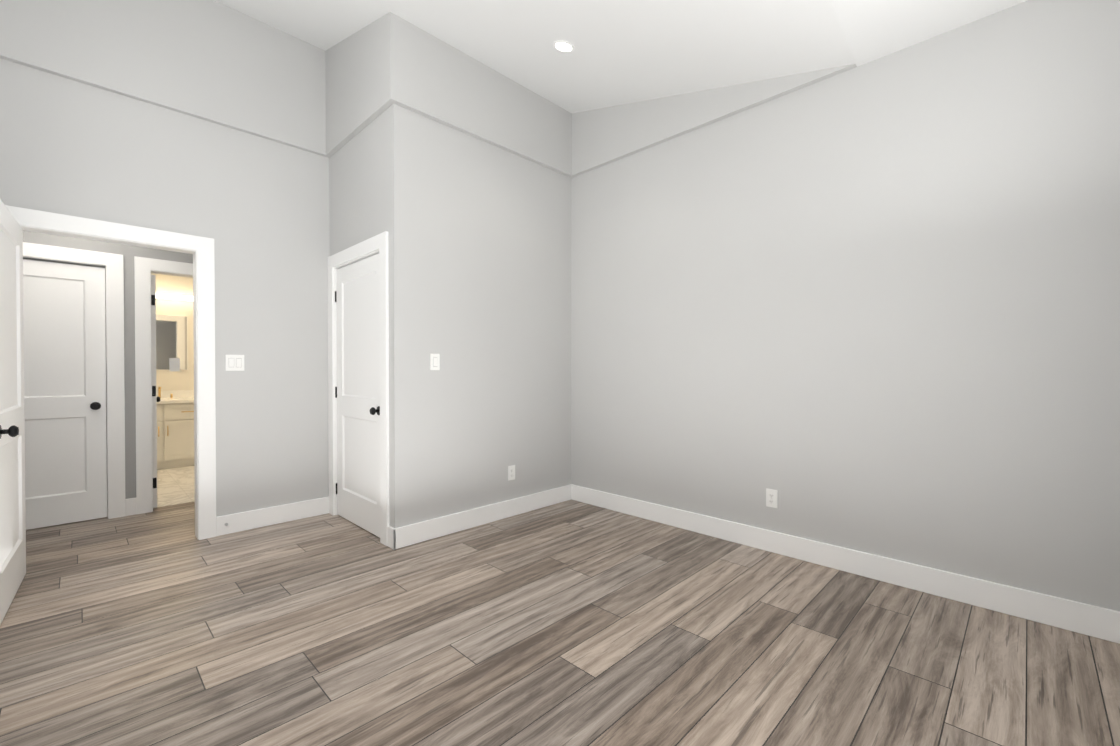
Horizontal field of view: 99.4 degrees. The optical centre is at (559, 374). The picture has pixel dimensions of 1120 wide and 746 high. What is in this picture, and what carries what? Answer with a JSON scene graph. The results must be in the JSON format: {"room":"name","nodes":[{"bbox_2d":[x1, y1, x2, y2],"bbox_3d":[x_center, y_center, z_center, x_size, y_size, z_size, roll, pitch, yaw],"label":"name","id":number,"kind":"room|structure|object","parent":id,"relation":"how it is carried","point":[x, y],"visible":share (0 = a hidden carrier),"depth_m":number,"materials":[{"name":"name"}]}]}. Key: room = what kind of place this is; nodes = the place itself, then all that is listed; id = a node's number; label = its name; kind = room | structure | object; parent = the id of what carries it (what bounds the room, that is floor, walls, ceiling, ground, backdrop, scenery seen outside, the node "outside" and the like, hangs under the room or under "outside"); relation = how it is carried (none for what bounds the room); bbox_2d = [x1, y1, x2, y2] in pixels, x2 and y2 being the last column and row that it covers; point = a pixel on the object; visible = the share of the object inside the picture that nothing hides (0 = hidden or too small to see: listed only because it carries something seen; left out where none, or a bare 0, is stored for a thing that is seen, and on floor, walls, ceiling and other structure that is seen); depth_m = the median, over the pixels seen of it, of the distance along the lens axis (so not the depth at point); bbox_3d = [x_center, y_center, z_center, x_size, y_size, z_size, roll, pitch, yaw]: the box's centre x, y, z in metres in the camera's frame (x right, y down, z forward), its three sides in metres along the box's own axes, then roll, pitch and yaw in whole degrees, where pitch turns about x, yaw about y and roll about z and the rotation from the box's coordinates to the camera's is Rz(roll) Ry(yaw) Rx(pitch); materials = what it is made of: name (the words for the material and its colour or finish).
{"room":"empty bedroom","nodes":[
{"label":"empty bedroom","id":0,"kind":"room"},
{"bbox_2d":[23,231,192,498],"bbox_3d":[-3.606,-0.158,3.973,0.120,2.650,1.838,1,1,45],"label":"wall","id":1,"kind":"structure","parent":0,"point":[128,252],"depth_m":3.93,"materials":[{"name":"paint"}]},
{"bbox_2d":[23,242,125,518],"bbox_3d":[-3.965,0.097,3.600,0.138,2.147,0.970,1,1,45],"label":"door frame","id":2,"kind":"structure","parent":1,"relation":"attached to","point":[116,387],"depth_m":3.85,"materials":[{"name":"white wood"}]},
{"bbox_2d":[125,498,136,515],"bbox_3d":[-3.558,1.098,3.937,0.016,0.140,0.068,1,1,45],"label":"baseboard","id":3,"kind":"structure","parent":1,"relation":"attached to","point":[131,506],"depth_m":3.93,"materials":[{"name":"white wood"}]},
{"bbox_2d":[151,275,159,506],"bbox_3d":[-3.785,0.144,4.396,0.166,2.022,0.763,-1,1,-43],"label":"bathroom door","id":4,"kind":"structure","parent":1,"relation":"in","point":[155,399],"depth_m":4.13,"materials":[{"name":"white wood"}]},
{"bbox_2d":[134,256,192,513],"bbox_3d":[-3.235,0.090,4.338,0.138,2.147,0.970,1,1,45],"label":"door frame","id":5,"kind":"structure","parent":1,"relation":"attached to","point":[142,278],"depth_m":3.98,"materials":[{"name":"white wood"}]},
{"bbox_2d":[151,271,192,277],"bbox_3d":[-3.242,-0.888,4.335,0.120,0.020,0.760,1,1,45],"label":"door frame","id":6,"kind":"structure","parent":1,"relation":"attached to","point":[171,274],"depth_m":4.17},
{"bbox_2d":[0,0,329,516],"bbox_3d":[-2.637,-0.746,3.339,0.160,3.838,1.914,1,1,45],"label":"wall","id":7,"kind":"structure","parent":0,"point":[264,214],"depth_m":3.45,"materials":[{"name":"paint"}]},
{"bbox_2d":[0,199,25,624],"bbox_3d":[-2.876,0.163,2.467,0.166,2.022,0.853,0,1,-42],"label":"entry door","id":8,"kind":"structure","parent":7,"relation":"in","point":[12,508],"depth_m":2.52,"materials":[{"name":"painted wood"},{"name":"black metal"}]},
{"bbox_2d":[5,205,215,539],"bbox_3d":[-2.905,0.102,3.092,0.138,2.147,1.060,1,1,45],"label":"door frame","id":9,"kind":"structure","parent":7,"relation":"attached to","point":[206,389],"depth_m":3.36,"materials":[{"name":"white wood"}]},
{"bbox_2d":[225,355,243,370],"bbox_3d":[-2.406,-0.086,3.515,0.010,0.118,0.116,1,1,45],"label":"light switch","id":10,"kind":"object","parent":7,"relation":"attached to","point":[234,362],"visible":1,"depth_m":3.51,"materials":[{"name":"white plastic"}]},
{"bbox_2d":[216,496,328,535],"bbox_3d":[-2.211,1.100,3.721,0.016,0.140,0.797,1,1,45],"label":"baseboard","id":11,"kind":"structure","parent":7,"relation":"attached to","point":[249,520],"depth_m":3.68,"materials":[{"name":"white wood"}]},
{"bbox_2d":[151,273,193,390],"bbox_3d":[-5.029,-0.180,6.345,0.120,2.650,1.570,1,1,45],"label":"wall","id":12,"kind":"structure","parent":0,"point":[167,380],"depth_m":6.25,"materials":[{"name":"paint"}]},
{"bbox_2d":[156,314,187,369],"bbox_3d":[-5.211,-0.413,6.059,0.020,0.720,0.730,1,1,45],"label":"bathroom mirror","id":13,"kind":"object","parent":12,"relation":"attached to","point":[171,336],"visible":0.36,"depth_m":6.19,"materials":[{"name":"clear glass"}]},
{"bbox_2d":[156,293,192,300],"bbox_3d":[-5.138,-1.003,6.072,0.097,0.064,0.800,1,1,45],"label":"sconce","id":14,"kind":"object","parent":12,"relation":"attached to","point":[173,297],"visible":0.31,"depth_m":6.16,"materials":[{"name":"white"}]},
{"bbox_2d":[329,155,333,255],"bbox_3d":[-1.863,-0.325,4.009,0.087,2.983,0.120,1,1,45],"label":"wall","id":15,"kind":"structure","parent":0,"point":[331,202],"depth_m":3.96,"materials":[{"name":"paint"}]},
{"bbox_2d":[325,12,412,157],"bbox_3d":[-1.481,-2.245,3.585,1.200,0.865,0.160,1,1,45],"label":"wall","id":16,"kind":"structure","parent":0,"point":[369,73],"depth_m":3.37,"materials":[{"name":"paint"}]},
{"bbox_2d":[333,103,410,527],"bbox_3d":[-1.450,-0.321,3.601,1.073,2.983,0.120,1,1,45],"label":"wall","id":17,"kind":"structure","parent":0,"point":[396,170],"depth_m":3.24,"materials":[{"name":"paint"}]},
{"bbox_2d":[328,268,334,514],"bbox_3d":[-1.906,0.144,3.958,0.100,2.047,0.018,1,1,45],"label":"trim","id":18,"kind":"structure","parent":17,"relation":"attached to","point":[331,394],"depth_m":3.93,"materials":[{"name":"white wood"}]},
{"bbox_2d":[334,250,378,514],"bbox_3d":[-1.517,0.139,3.672,0.885,2.062,0.120,1,1,45],"label":"door frame","id":19,"kind":"structure","parent":17,"relation":"attached to","point":[335,398],"depth_m":3.93,"materials":[{"name":"white wood"}]},
{"bbox_2d":[327,231,387,268],"bbox_3d":[-1.559,-0.926,3.605,1.075,0.100,0.018,1,1,45],"label":"trim","id":20,"kind":"structure","parent":17,"relation":"attached to","point":[366,247],"depth_m":3.53,"materials":[{"name":"white wood"}]},
{"bbox_2d":[335,254,379,537],"bbox_3d":[-1.534,0.151,3.646,0.868,2.022,0.166,1,1,45],"label":"closet door","id":21,"kind":"structure","parent":17,"relation":"in","point":[357,392],"depth_m":3.64,"materials":[{"name":"painted wood"},{"name":"black metal"}]},
{"bbox_2d":[379,246,388,545],"bbox_3d":[-1.212,0.150,3.273,0.100,2.047,0.018,1,1,45],"label":"trim","id":22,"kind":"structure","parent":17,"relation":"attached to","point":[384,381],"depth_m":3.25,"materials":[{"name":"white wood"}]},
{"bbox_2d":[387,526,395,549],"bbox_3d":[-1.140,1.105,3.213,0.099,0.140,0.016,1,1,45],"label":"baseboard","id":23,"kind":"structure","parent":17,"relation":"attached to","point":[390,534],"depth_m":3.21,"materials":[{"name":"white wood"}]},
{"bbox_2d":[410,25,571,523],"bbox_3d":[-0.488,-0.606,3.866,0.160,3.548,1.613,1,1,45],"label":"wall","id":24,"kind":"structure","parent":0,"point":[491,282],"depth_m":3.70,"materials":[{"name":"paint"}]},
{"bbox_2d":[430,354,439,369],"bbox_3d":[-0.894,-0.089,3.397,0.010,0.118,0.072,1,1,45],"label":"light switch","id":25,"kind":"object","parent":24,"relation":"attached to","point":[434,361],"visible":1,"depth_m":3.39,"materials":[{"name":"white plastic"}]},
{"bbox_2d":[393,484,571,549],"bbox_3d":[-0.502,1.099,3.801,0.016,0.140,1.749,1,1,45],"label":"baseboard","id":26,"kind":"structure","parent":24,"relation":"attached to","point":[414,533],"depth_m":3.65,"materials":[{"name":"white wood"}]},
{"bbox_2d":[508,465,514,480],"bbox_3d":[-0.397,0.810,3.909,0.009,0.118,0.072,1,1,45],"label":"outlet","id":27,"kind":"object","parent":24,"relation":"attached to","point":[511,472],"visible":1,"depth_m":3.90,"materials":[{"name":"white plastic"}]},
{"bbox_2d":[0,466,1119,745],"bbox_3d":[-1.982,1.220,3.435,8.564,0.104,4.590,1,1,45],"label":"floor","id":28,"kind":"structure","parent":0,"point":[570,623],"depth_m":2.07,"materials":[{"name":"laminate"}]},
{"bbox_2d":[157,387,193,469],"bbox_3d":[-4.963,0.652,5.894,0.615,0.985,0.950,1,1,45],"label":"bathroom vanity","id":29,"kind":"object","parent":28,"relation":"on","point":[175,428],"visible":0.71,"depth_m":5.81,"materials":[{"name":"white wood"}]},
{"bbox_2d":[215,0,1027,112],"bbox_3d":[-0.386,-2.292,2.321,4.774,1.105,3.887,1,1,45],"label":"ceiling","id":30,"kind":"structure","parent":0,"point":[627,51],"depth_m":2.93,"materials":[{"name":"paint"}]},
{"bbox_2d":[553,40,573,52],"bbox_3d":[0.025,-2.177,3.152,0.141,0.041,0.144,1,1,45],"label":"recessed light","id":31,"kind":"object","parent":30,"relation":"in","point":[563,46],"visible":1,"depth_m":3.14,"materials":[{"name":"white"}]},
{"bbox_2d":[569,64,856,177],"bbox_3d":[0.498,-2.264,4.067,3.580,0.895,0.160,1,1,45],"label":"wall","id":32,"kind":"structure","parent":0,"point":[603,136],"depth_m":3.69,"materials":[{"name":"paint"}]},
{"bbox_2d":[571,0,1119,610],"bbox_3d":[0.937,-0.322,3.680,4.774,2.983,0.120,1,1,45],"label":"wall","id":33,"kind":"structure","parent":0,"point":[873,306],"depth_m":2.67,"materials":[{"name":"paint"}]},
{"bbox_2d":[766,488,777,507],"bbox_3d":[1.401,0.820,3.142,0.072,0.118,0.009,1,1,45],"label":"outlet","id":34,"kind":"object","parent":33,"relation":"attached to","point":[771,497],"visible":1,"depth_m":3.14,"materials":[{"name":"white plastic"}]},
{"bbox_2d":[571,484,1119,643],"bbox_3d":[1.302,1.104,3.238,3.374,0.140,0.016,1,1,45],"label":"baseboard","id":35,"kind":"structure","parent":33,"relation":"attached to","point":[1084,618],"depth_m":2.66,"materials":[{"name":"white wood"}]},
{"bbox_3d":[-3.642,-0.108,4.025,0.004,2.550,0.215,1,1,45],"label":"wall","id":36,"kind":"structure","parent":0,"visible":0},
{"bbox_2d":[169,358,179,370],"bbox_3d":[-3.442,-0.085,4.238,0.010,0.118,0.072,1,1,45],"label":"light switch","id":37,"kind":"object","parent":36,"relation":"attached to","point":[174,364],"visible":1,"depth_m":4.23,"materials":[{"name":"white plastic"}]},
{"bbox_3d":[-4.472,-0.149,3.096,0.120,2.650,0.627,1,1,45],"label":"wall","id":38,"kind":"structure","parent":0,"visible":0},
{"bbox_2d":[23,259,106,529],"bbox_3d":[-3.965,0.152,3.595,0.166,2.022,0.763,1,1,45],"label":"hall door","id":39,"kind":"structure","parent":38,"relation":"in","point":[65,392],"depth_m":3.69,"materials":[{"name":"painted wood"},{"name":"black metal"}]}
]}

